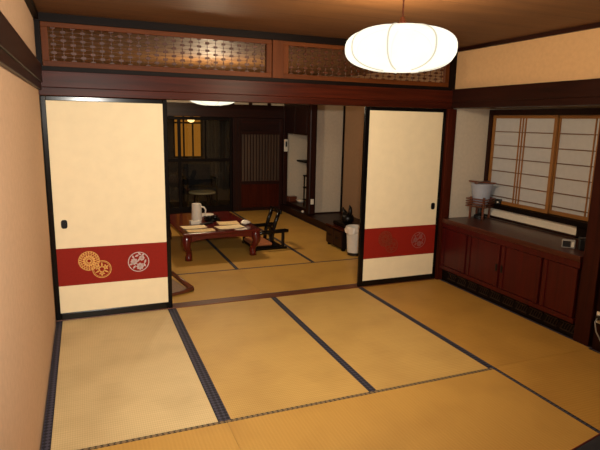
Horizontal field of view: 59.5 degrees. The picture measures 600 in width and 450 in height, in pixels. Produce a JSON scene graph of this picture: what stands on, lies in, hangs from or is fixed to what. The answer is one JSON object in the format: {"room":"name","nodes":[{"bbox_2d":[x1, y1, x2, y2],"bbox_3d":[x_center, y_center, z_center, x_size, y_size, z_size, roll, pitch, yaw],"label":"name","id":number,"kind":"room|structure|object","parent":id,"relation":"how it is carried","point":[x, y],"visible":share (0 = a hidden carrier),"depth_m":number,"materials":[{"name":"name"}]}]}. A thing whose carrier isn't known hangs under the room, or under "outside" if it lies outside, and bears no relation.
{"room":"traditional dwelling","nodes":[
{"label":"traditional dwelling","id":0,"kind":"room"},
{"bbox_2d":[0,0,55,449],"bbox_3d":[-1.041,0.140,1.691,0.095,2.480,5.280,-3,12,-22],"label":"wall","id":1,"kind":"structure","parent":0,"point":[27,307],"depth_m":2.48,"materials":[{"name":"beige paint"}]},
{"bbox_2d":[0,11,42,89],"bbox_3d":[-0.961,-0.622,1.552,0.033,0.190,5.250,-3,12,-22],"label":"trim","id":2,"kind":"structure","parent":1,"relation":"attached to","point":[16,57],"depth_m":2.45,"materials":[{"name":"brown wood"}]},
{"bbox_2d":[24,0,37,18],"bbox_3d":[-0.954,-1.055,1.474,0.035,0.050,5.265,-3,12,-22],"label":"trim","id":3,"kind":"structure","parent":1,"relation":"attached to","point":[30,4],"depth_m":3.53,"materials":[{"name":"brown wood"}]},
{"bbox_2d":[33,20,42,65],"bbox_3d":[-2.015,-1.361,3.933,0.132,0.320,0.080,-3,12,-22],"label":"trim","id":4,"kind":"structure","parent":1,"relation":"attached to","point":[37,33],"depth_m":3.91,"materials":[{"name":"brown wood"}]},
{"bbox_2d":[39,95,55,317],"bbox_3d":[-2.067,-0.071,4.198,0.094,1.885,0.120,-3,12,-22],"label":"trim","id":5,"kind":"structure","parent":1,"relation":"attached to","point":[39,95],"depth_m":4.20,"materials":[{"name":"brown wood"}]},
{"bbox_2d":[33,12,457,54],"bbox_3d":[-0.190,-1.647,4.592,3.845,0.060,0.035,-3,12,-22],"label":"trim","id":6,"kind":"structure","parent":1,"relation":"attached to","point":[48,17],"depth_m":4.27,"materials":[{"name":"brown wood"}]},
{"bbox_2d":[56,278,434,322],"bbox_3d":[-0.263,0.712,5.117,3.845,0.066,0.105,-3,12,-22],"label":"trim","id":7,"kind":"structure","parent":1,"relation":"attached to","point":[315,290],"depth_m":5.03,"materials":[{"name":"brown wood"}]},
{"bbox_2d":[40,95,172,320],"bbox_3d":[-1.567,-0.125,4.362,0.948,1.816,0.030,-3,12,-22],"label":"sliding panel","id":8,"kind":"object","parent":7,"relation":"on","point":[107,162],"visible":1,"depth_m":4.34,"materials":[{"name":"beige paper"}]},
{"bbox_2d":[357,107,446,286],"bbox_3d":[1.051,-0.280,5.420,0.951,1.816,0.030,-3,12,-22],"label":"sliding panel","id":9,"kind":"object","parent":7,"relation":"on","point":[403,148],"visible":1,"depth_m":5.40,"materials":[{"name":"beige paper"}]},
{"bbox_2d":[39,87,453,108],"bbox_3d":[-0.220,-1.131,4.740,3.845,0.060,0.135,-3,12,-22],"label":"trim","id":10,"kind":"structure","parent":1,"relation":"attached to","point":[46,91],"depth_m":4.52,"materials":[{"name":"red wood"}]},
{"bbox_2d":[41,70,452,102],"bbox_3d":[-0.208,-1.214,4.698,3.845,0.120,0.110,-3,12,-22],"label":"wooden beam","id":11,"kind":"structure","parent":1,"relation":"attached to","point":[61,79],"depth_m":4.49,"materials":[{"name":"red wood"}]},
{"bbox_2d":[41,66,454,90],"bbox_3d":[-0.210,-1.292,4.692,3.845,0.035,0.090,-3,12,-22],"label":"trim","id":12,"kind":"structure","parent":1,"relation":"attached to","point":[47,68],"depth_m":4.49,"materials":[{"name":"brown wood"}]},
{"bbox_2d":[283,41,449,86],"bbox_3d":[0.677,-1.516,4.999,1.796,0.320,0.044,-3,12,-22],"label":"transom panel","id":13,"kind":"object","parent":12,"relation":"on","point":[446,69],"visible":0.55,"depth_m":4.85,"materials":[{"name":"brown wood"}]},
{"bbox_2d":[272,40,283,77],"bbox_3d":[-0.210,-1.466,4.654,0.102,0.320,0.095,-3,12,-22],"label":"trim","id":14,"kind":"structure","parent":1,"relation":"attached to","point":[277,45],"depth_m":4.61,"materials":[{"name":"brown wood"}]},
{"bbox_2d":[167,117,230,201],"bbox_3d":[-2.709,-1.655,10.647,3.900,2.480,0.105,-3,12,-22],"label":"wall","id":15,"kind":"structure","parent":0,"point":[217,131],"depth_m":10.98,"materials":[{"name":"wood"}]},
{"bbox_2d":[172,116,202,157],"bbox_3d":[-2.293,-1.843,10.712,0.592,0.932,0.050,-3,12,-22],"label":"window","id":16,"kind":"structure","parent":15,"relation":"in","point":[191,132],"depth_m":10.73,"materials":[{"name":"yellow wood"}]},
{"bbox_2d":[39,21,374,77],"bbox_3d":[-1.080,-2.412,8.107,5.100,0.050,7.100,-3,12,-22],"label":"transom panel","id":17,"kind":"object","parent":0,"point":[56,31],"depth_m":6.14,"materials":[{"name":"brown wood"}]},
{"bbox_2d":[170,200,255,211],"bbox_3d":[-2.597,-0.361,10.559,3.900,0.100,2.270,-3,12,-22],"label":"floor","id":18,"kind":"structure","parent":0,"point":[220,202],"depth_m":10.79,"materials":[{"name":"brown wood"}]},
{"bbox_2d":[182,164,217,206],"bbox_3d":[-2.040,-0.822,10.637,0.624,0.797,0.602,-3,12,-22],"label":"chair","id":19,"kind":"object","parent":18,"relation":"on","point":[196,176],"visible":0.84,"depth_m":10.74,"materials":[{"name":"black wood"}]},
{"bbox_2d":[189,190,215,205],"bbox_3d":[-1.889,-0.484,10.150,0.520,0.333,0.520,-3,12,-22],"label":"table","id":20,"kind":"object","parent":18,"relation":"on","point":[207,193],"visible":0.93,"depth_m":10.07,"materials":[{"name":"brown wood"}]},
{"bbox_2d":[286,201,305,211],"bbox_3d":[0.211,-0.353,9.745,0.610,0.060,1.130,-3,12,-22],"label":"step","id":21,"kind":"structure","parent":0,"point":[296,204],"depth_m":9.70,"materials":[{"name":"brown wood"}]},
{"bbox_2d":[287,195,296,201],"bbox_3d":[-0.157,-0.507,10.072,0.168,0.100,0.148,-3,12,-22],"label":"box","id":22,"kind":"object","parent":21,"relation":"on","point":[292,198],"visible":1,"depth_m":10.01,"materials":[{"name":"brown wood"}]},
{"bbox_2d":[303,175,306,205],"bbox_3d":[0.166,-0.608,9.404,0.180,0.568,0.180,-3,12,-22],"label":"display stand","id":23,"kind":"object","parent":21,"relation":"on","point":[304,187],"visible":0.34,"depth_m":9.44,"materials":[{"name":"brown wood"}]},
{"bbox_2d":[287,133,306,198],"bbox_3d":[0.011,-1.574,10.089,0.590,2.315,0.100,-3,12,-22],"label":"wall","id":24,"kind":"structure","parent":0,"point":[297,143],"depth_m":10.09,"materials":[{"name":"grey paint"}]},
{"bbox_2d":[281,106,287,203],"bbox_3d":[-0.301,-1.240,10.006,0.085,2.010,0.140,-3,12,-22],"label":"trim","id":25,"kind":"structure","parent":24,"relation":"attached to","point":[285,135],"depth_m":9.97,"materials":[{"name":"brown wood"}]},
{"bbox_2d":[284,139,287,151],"bbox_3d":[-0.262,-1.498,9.866,0.070,0.230,0.042,-3,12,-22],"label":"wall phone","id":26,"kind":"object","parent":24,"relation":"attached to","point":[285,140],"visible":1,"depth_m":9.86,"materials":[{"name":"white plastic"}]},
{"bbox_2d":[33,0,599,47],"bbox_3d":[0.811,-1.212,2.196,4.050,0.050,5.300,-3,12,-22],"label":"ceiling","id":27,"kind":"structure","parent":0,"point":[472,22],"depth_m":3.73,"materials":[{"name":"brown wood"}]},
{"bbox_2d":[345,0,457,72],"bbox_3d":[0.577,-1.103,2.953,0.628,0.465,0.621,6,12,24],"label":"hanging lamp","id":28,"kind":"object","parent":27,"relation":"hanging from","point":[401,47],"visible":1,"depth_m":2.74,"materials":[{"name":"white paper"}]},
{"bbox_2d":[280,204,359,230],"bbox_3d":[0.859,0.092,8.133,0.765,0.165,4.749,-3,12,-22],"label":"floor","id":29,"kind":"structure","parent":0,"point":[319,220],"depth_m":8.88,"materials":[{"name":"brown wood"}]},
{"bbox_2d":[315,105,343,212],"bbox_3d":[0.486,-1.360,8.997,0.550,2.295,0.060,-3,12,-22],"label":"wall","id":30,"kind":"structure","parent":0,"point":[329,117],"depth_m":9.01,"materials":[{"name":"grey paint"}]},
{"bbox_2d":[306,75,317,214],"bbox_3d":[0.199,-1.318,8.803,0.130,2.315,0.130,-3,12,-22],"label":"trim","id":31,"kind":"structure","parent":30,"relation":"attached to","point":[312,109],"depth_m":8.79,"materials":[{"name":"brown wood"}]},
{"bbox_2d":[315,211,339,213],"bbox_3d":[0.466,-0.223,9.213,0.550,0.020,0.075,-3,12,-22],"label":"trim","id":32,"kind":"structure","parent":30,"relation":"attached to","point":[336,211],"depth_m":9.17,"materials":[{"name":"brown wood"}]},
{"bbox_2d":[446,108,495,281],"bbox_3d":[1.830,-0.338,5.764,0.530,1.960,0.080,-3,12,-22],"label":"wall","id":33,"kind":"structure","parent":0,"point":[471,132],"depth_m":5.63,"materials":[{"name":"grey paint"}]},
{"bbox_2d":[342,66,599,239],"bbox_3d":[1.564,-0.890,7.199,0.110,2.480,6.810,-3,12,-22],"label":"wall","id":34,"kind":"structure","parent":0,"point":[354,115],"depth_m":8.66,"materials":[{"name":"brown paint"}]},
{"bbox_2d":[285,104,307,134],"bbox_3d":[0.217,-2.107,9.387,0.654,0.950,1.110,-3,12,-22],"label":"upper cabinet","id":35,"kind":"object","parent":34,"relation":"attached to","point":[296,115],"visible":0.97,"depth_m":9.23,"materials":[{"name":"brown wood"}]},
{"bbox_2d":[340,106,345,212],"bbox_3d":[0.746,-1.356,9.056,0.025,2.315,0.030,-3,12,-22],"label":"trim","id":36,"kind":"structure","parent":34,"relation":"attached to","point":[344,108],"depth_m":9.08,"materials":[{"name":"brown wood"}]},
{"bbox_2d":[483,108,599,237],"bbox_3d":[2.380,-0.509,4.927,0.120,1.140,1.786,-3,12,-22],"label":"window","id":37,"kind":"structure","parent":34,"relation":"in","point":[566,226],"depth_m":5.08,"materials":[{"name":"brown wood"}]},
{"bbox_2d":[495,199,501,204],"bbox_3d":[2.104,-0.248,5.565,0.052,0.055,0.060,-9,15,-41],"label":"gadget","id":38,"kind":"object","parent":37,"relation":"on","point":[497,201],"visible":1,"depth_m":5.54,"materials":[{"name":"black plastic"}]},
{"bbox_2d":[488,115,559,213],"bbox_3d":[2.222,-0.638,5.304,0.024,0.922,0.831,-3,12,-22],"label":"screen","id":39,"kind":"object","parent":37,"relation":"attached to","point":[523,147],"visible":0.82,"depth_m":5.25,"materials":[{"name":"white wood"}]},
{"bbox_2d":[549,115,599,220],"bbox_3d":[2.563,-0.485,4.562,0.024,0.922,0.870,-3,12,-22],"label":"screen","id":40,"kind":"object","parent":37,"relation":"attached to","point":[578,135],"visible":0.94,"depth_m":4.75,"materials":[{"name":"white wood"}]},
{"bbox_2d":[448,282,570,337],"bbox_3d":[0.332,0.796,5.081,5.100,0.058,10.150,-3,12,-22],"label":"floor","id":41,"kind":"structure","parent":0,"point":[448,282],"depth_m":4.95,"materials":[{"name":"brown wood"}]},
{"bbox_2d":[41,309,225,449],"bbox_3d":[-1.218,0.982,3.663,0.948,0.060,1.908,-3,12,-22],"label":"mat","id":42,"kind":"object","parent":41,"relation":"on","point":[114,378],"visible":0.86,"depth_m":3.36,"materials":[{"name":"beige wicker"}]},
{"bbox_2d":[78,420,239,449],"bbox_3d":[-0.678,1.248,2.366,0.948,0.060,0.948,-3,12,-22],"label":"mat","id":43,"kind":"object","parent":41,"relation":"on","point":[216,435],"visible":1,"depth_m":2.77,"materials":[{"name":"wicker"}]},
{"bbox_2d":[170,226,180,236],"bbox_3d":[-2.233,0.030,8.398,0.953,0.060,1.868,-3,12,-22],"label":"mat","id":44,"kind":"object","parent":41,"relation":"on","point":[174,233],"visible":0.05,"depth_m":7.80,"materials":[{"name":"yellow wicker"}]},
{"bbox_2d":[171,237,235,273],"bbox_3d":[-1.522,0.381,6.688,0.953,0.060,1.898,-3,12,-22],"label":"mat","id":45,"kind":"object","parent":41,"relation":"on","point":[205,256],"visible":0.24,"depth_m":6.39,"materials":[{"name":"beige wicker"}]},
{"bbox_2d":[170,211,260,261],"bbox_3d":[-1.224,0.119,7.001,0.990,0.345,1.420,-4,12,-24],"label":"table","id":46,"kind":"object","parent":45,"relation":"on","point":[176,220],"visible":0.72,"depth_m":6.54,"materials":[{"name":"red paint"}]},
{"bbox_2d":[180,225,206,228],"bbox_3d":[-1.329,0.024,6.552,0.300,0.010,0.180,-5,13,-28],"label":"brochure","id":47,"kind":"object","parent":46,"relation":"on","point":[194,226],"visible":1,"depth_m":6.53,"materials":[{"name":"beige paper"}]},
{"bbox_2d":[189,220,200,224],"bbox_3d":[-1.352,-0.038,6.761,0.130,0.050,0.090,-5,13,-28],"label":"tissue box","id":48,"kind":"object","parent":46,"relation":"on","point":[192,222],"visible":0.93,"depth_m":6.73,"materials":[{"name":"white cardboard"}]},
{"bbox_2d":[191,203,205,220],"bbox_3d":[-1.359,-0.174,6.982,0.140,0.230,0.182,12,15,43],"label":"pitcher","id":49,"kind":"object","parent":46,"relation":"on","point":[196,207],"visible":0.84,"depth_m":6.92,"materials":[{"name":"white ceramic"}]},
{"bbox_2d":[186,228,215,232],"bbox_3d":[-1.201,0.066,6.349,0.330,0.010,0.150,-4,12,-24],"label":"brochure","id":50,"kind":"object","parent":46,"relation":"on","point":[209,229],"visible":1,"depth_m":6.35,"materials":[{"name":"paper"}]},
{"bbox_2d":[204,217,220,221],"bbox_3d":[-1.175,-0.076,7.026,0.230,0.030,0.230,-3,12,-22],"label":"tray","id":51,"kind":"object","parent":46,"relation":"on","point":[205,218],"visible":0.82,"depth_m":6.96,"materials":[{"name":"black paint"}]},
{"bbox_2d":[216,221,239,224],"bbox_3d":[-0.942,-0.028,6.857,0.270,0.010,0.210,-3,12,-19],"label":"brochure","id":52,"kind":"object","parent":46,"relation":"on","point":[225,222],"visible":1,"depth_m":6.83,"materials":[{"name":"paper"}]},
{"bbox_2d":[214,224,243,228],"bbox_3d":[-0.890,0.023,6.602,0.340,0.010,0.190,-5,13,-30],"label":"brochure","id":53,"kind":"object","parent":46,"relation":"on","point":[236,225],"visible":1,"depth_m":6.60,"materials":[{"name":"beige paper"}]},
{"bbox_2d":[241,220,249,224],"bbox_3d":[-0.702,-0.036,6.772,0.130,0.066,0.122,0,11,-6],"label":"crumpled tissue","id":54,"kind":"object","parent":46,"relation":"on","point":[244,222],"visible":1,"depth_m":6.75,"materials":[{"name":"white paper"}]},
{"bbox_2d":[172,269,260,303],"bbox_3d":[-1.439,0.674,5.207,1.928,0.060,0.957,-3,12,-22],"label":"mat","id":55,"kind":"object","parent":41,"relation":"on","point":[210,285],"visible":0.26,"depth_m":5.36,"materials":[{"name":"beige wicker"}]},
{"bbox_2d":[172,271,193,295],"bbox_3d":[-1.449,0.413,5.200,0.660,0.453,0.812,-5,13,-30],"label":"chair","id":56,"kind":"object","parent":55,"relation":"on","point":[177,289],"visible":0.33,"depth_m":5.21,"materials":[{"name":"brown wood"}]},
{"bbox_2d":[231,117,237,211],"bbox_3d":[-1.202,-1.076,9.675,0.100,1.780,0.120,-3,12,-22],"label":"trim","id":57,"kind":"structure","parent":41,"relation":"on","point":[234,119],"depth_m":9.61,"materials":[{"name":"brown wood"}]},
{"bbox_2d":[207,234,311,268],"bbox_3d":[-0.640,0.329,7.045,0.948,0.060,1.898,-3,12,-22],"label":"mat","id":58,"kind":"object","parent":41,"relation":"on","point":[236,252],"visible":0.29,"depth_m":6.64,"materials":[{"name":"yellow wicker"}]},
{"bbox_2d":[242,206,288,250],"bbox_3d":[-0.476,0.030,7.097,0.490,0.512,0.525,-4,12,-24],"label":"chair","id":59,"kind":"object","parent":58,"relation":"on","point":[265,243],"visible":0.74,"depth_m":6.99,"materials":[{"name":"black paint"}]},
{"bbox_2d":[244,237,271,245],"bbox_3d":[-0.572,0.222,7.093,0.265,0.037,0.410,-4,12,-24],"label":"cushion","id":60,"kind":"object","parent":59,"relation":"on","point":[263,242],"depth_m":7.01,"materials":[{"name":"orange fabric"}]},
{"bbox_2d":[173,297,371,420],"bbox_3d":[-0.338,0.930,4.018,0.948,0.060,1.908,-3,12,-22],"label":"mat","id":61,"kind":"object","parent":41,"relation":"on","point":[254,356],"visible":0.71,"depth_m":3.73,"materials":[{"name":"yellow wicker"}]},
{"bbox_2d":[234,210,318,230],"bbox_3d":[-0.474,-0.074,9.109,0.943,0.060,1.868,-3,12,-22],"label":"mat","id":62,"kind":"object","parent":41,"relation":"on","point":[286,220],"visible":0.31,"depth_m":9.04,"materials":[{"name":"yellow wicker"}]},
{"bbox_2d":[237,258,357,293],"bbox_3d":[0.334,0.569,5.923,1.898,0.060,0.957,-3,12,-22],"label":"mat","id":63,"kind":"object","parent":41,"relation":"on","point":[311,275],"visible":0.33,"depth_m":5.79,"materials":[{"name":"yellow wicker"}]},
{"bbox_2d":[274,228,357,261],"bbox_3d":[0.237,0.277,7.399,0.943,0.060,1.898,-3,12,-22],"label":"mat","id":64,"kind":"object","parent":41,"relation":"on","point":[311,243],"visible":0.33,"depth_m":7.21,"materials":[{"name":"yellow wicker"}]},
{"bbox_2d":[326,223,354,250],"bbox_3d":[0.616,0.152,7.151,0.395,0.295,0.510,-3,12,-22],"label":"base cabinet","id":65,"kind":"object","parent":64,"relation":"on","point":[336,235],"visible":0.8,"depth_m":7.00,"materials":[{"name":"brown wood"}]},
{"bbox_2d":[333,205,356,227],"bbox_3d":[0.618,-0.132,7.044,0.180,0.304,0.420,-3,12,-22],"label":"ornament","id":66,"kind":"object","parent":65,"relation":"on","point":[347,218],"visible":0.87,"depth_m":6.95,"materials":[{"name":"black ceramic"}]},
{"bbox_2d":[344,224,358,255],"bbox_3d":[0.703,0.196,6.737,0.264,0.373,0.260,-3,12,-22],"label":"waste bin","id":67,"kind":"object","parent":64,"relation":"on","point":[352,230],"visible":0.77,"depth_m":6.66,"materials":[{"name":"white plastic"}]},
{"bbox_2d":[273,288,490,390],"bbox_3d":[0.541,0.878,4.373,0.948,0.060,1.908,-3,12,-22],"label":"mat","id":68,"kind":"object","parent":41,"relation":"on","point":[381,345],"visible":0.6,"depth_m":4.11,"materials":[{"name":"yellow wicker"}]},
{"bbox_2d":[227,368,598,449],"bbox_3d":[0.641,1.170,2.899,1.898,0.060,0.948,-3,12,-22],"label":"mat","id":69,"kind":"object","parent":41,"relation":"on","point":[484,409],"visible":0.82,"depth_m":2.98,"materials":[{"name":"wicker"}]},
{"bbox_2d":[360,279,591,367],"bbox_3d":[1.440,0.825,4.737,0.990,0.060,1.908,-3,12,-22],"label":"mat","id":70,"kind":"object","parent":41,"relation":"on","point":[491,333],"visible":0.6,"depth_m":4.49,"materials":[{"name":"yellow wicker"}]},
{"bbox_2d":[439,216,583,337],"bbox_3d":[2.082,0.407,4.995,0.530,0.685,1.712,-3,12,-22],"label":"base cabinet","id":71,"kind":"object","parent":41,"relation":"on","point":[525,271],"visible":0.98,"depth_m":4.75,"materials":[{"name":"brown wood"}]},
{"bbox_2d":[465,180,495,219],"bbox_3d":[1.936,-0.270,5.618,0.297,0.395,0.297,-10,15,-43],"label":"pot","id":72,"kind":"object","parent":71,"relation":"on","point":[481,190],"visible":0.97,"depth_m":5.54,"materials":[{"name":"white ceramic"}]},
{"bbox_2d":[447,272,573,333],"bbox_3d":[1.894,0.694,4.923,0.008,0.073,1.608,-3,12,-22],"label":"vent grille","id":73,"kind":"object","parent":71,"relation":"attached to","point":[554,322],"depth_m":4.79,"materials":[{"name":"wood"}]},
{"bbox_2d":[561,239,575,248],"bbox_3d":[2.221,0.154,4.336,0.100,0.070,0.042,7,13,29],"label":"desk clock","id":74,"kind":"object","parent":71,"relation":"on","point":[566,243],"visible":1,"depth_m":4.32,"materials":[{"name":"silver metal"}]},
{"bbox_2d":[578,237,585,250],"bbox_3d":[2.321,0.155,4.261,0.104,0.100,0.074,5,12,17],"label":"box","id":75,"kind":"object","parent":71,"relation":"on","point":[581,242],"visible":0.49,"depth_m":4.24,"materials":[{"name":"plastic"}]},
{"bbox_2d":[492,348,599,432],"bbox_3d":[2.151,1.181,2.997,0.966,0.060,1.914,-3,12,-22],"label":"mat","id":76,"kind":"object","parent":41,"relation":"on","point":[570,381],"visible":0.73,"depth_m":3.52,"materials":[{"name":"yellow wicker"}]},
{"bbox_3d":[1.439,1.320,2.214,0.948,0.060,0.948,-3,12,-22],"label":"mat","id":77,"kind":"object","parent":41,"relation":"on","visible":0},
{"bbox_2d":[571,433,599,449],"bbox_3d":[1.719,1.188,2.584,0.556,0.066,0.556,-6,13,-33],"label":"table","id":78,"kind":"object","parent":77,"relation":"on","point":[593,443],"visible":1,"depth_m":2.72,"materials":[{"name":"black wood"}]},
{"bbox_2d":[455,28,599,351],"bbox_3d":[2.616,-0.076,3.163,0.110,2.480,5.270,-3,12,-22],"label":"wall","id":79,"kind":"structure","parent":0,"point":[574,55],"depth_m":4.40,"materials":[{"name":"beige paint"}]},
{"bbox_2d":[435,109,456,279],"bbox_3d":[1.536,-0.283,5.647,0.104,1.885,0.130,-3,12,-22],"label":"trim","id":80,"kind":"structure","parent":79,"relation":"attached to","point":[451,114],"depth_m":5.54,"materials":[{"name":"red wood"}]},
{"bbox_2d":[448,55,457,87],"bbox_3d":[1.540,-1.570,5.363,0.072,0.320,0.090,-3,12,-22],"label":"trim","id":81,"kind":"structure","parent":79,"relation":"attached to","point":[453,64],"depth_m":5.33,"materials":[{"name":"brown wood"}]},
{"bbox_2d":[452,78,599,108],"bbox_3d":[2.612,-0.806,3.011,0.150,0.188,5.270,-3,12,-22],"label":"trim","id":82,"kind":"structure","parent":79,"relation":"attached to","point":[585,92],"depth_m":4.41,"materials":[{"name":"brown wood"}]},
{"bbox_2d":[457,22,599,51],"bbox_3d":[2.578,-1.271,2.899,0.025,0.035,5.265,-3,12,-22],"label":"trim","id":83,"kind":"structure","parent":79,"relation":"attached to","point":[593,25],"depth_m":4.37,"materials":[{"name":"brown wood"}]},
{"bbox_2d":[573,132,599,346],"bbox_3d":[2.282,0.056,3.981,0.130,1.892,0.138,-3,12,-22],"label":"trim","id":84,"kind":"structure","parent":79,"relation":"attached to","point":[590,274],"depth_m":4.01,"materials":[{"name":"red wood"}]},
{"bbox_2d":[594,311,599,340],"bbox_3d":[2.273,0.803,3.954,0.065,0.264,0.153,-3,12,-22],"label":"wall outlet","id":85,"kind":"object","parent":79,"relation":"attached to","point":[597,318],"visible":1,"depth_m":3.97,"materials":[{"name":"white plastic"}]},
{"bbox_3d":[-3.069,-0.810,6.313,0.100,2.480,4.750,-3,12,-22],"label":"wall","id":86,"kind":"structure","parent":0,"visible":0},
{"bbox_2d":[167,116,181,213],"bbox_3d":[-2.560,-1.016,9.087,0.980,1.715,0.032,-3,12,-22],"label":"door","id":87,"kind":"structure","parent":86,"relation":"in","point":[173,210],"depth_m":9.24,"materials":[{"name":"brown wood"}]},
{"bbox_2d":[180,116,231,212],"bbox_3d":[-1.699,-1.074,9.469,0.967,1.715,0.032,-3,12,-22],"label":"door","id":88,"kind":"structure","parent":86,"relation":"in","point":[215,208],"depth_m":9.49,"materials":[{"name":"brown wood"}]},
{"bbox_2d":[167,100,283,105],"bbox_3d":[-2.103,-2.174,9.070,3.900,0.110,0.070,-3,12,-22],"label":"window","id":89,"kind":"structure","parent":86,"relation":"in","point":[178,101],"depth_m":9.52,"materials":[{"name":"wood"}]},
{"bbox_2d":[167,102,283,117],"bbox_3d":[-2.110,-2.009,9.112,3.900,0.230,0.110,-3,12,-22],"label":"trim","id":90,"kind":"structure","parent":86,"relation":"attached to","point":[173,108],"depth_m":9.37,"materials":[{"name":"brown wood"}]},
{"bbox_2d":[238,118,282,210],"bbox_3d":[-0.743,-1.126,9.834,0.865,1.715,0.040,-3,12,-22],"label":"door","id":91,"kind":"structure","parent":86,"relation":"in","point":[260,140],"depth_m":9.81,"materials":[{"name":"brown wood"}]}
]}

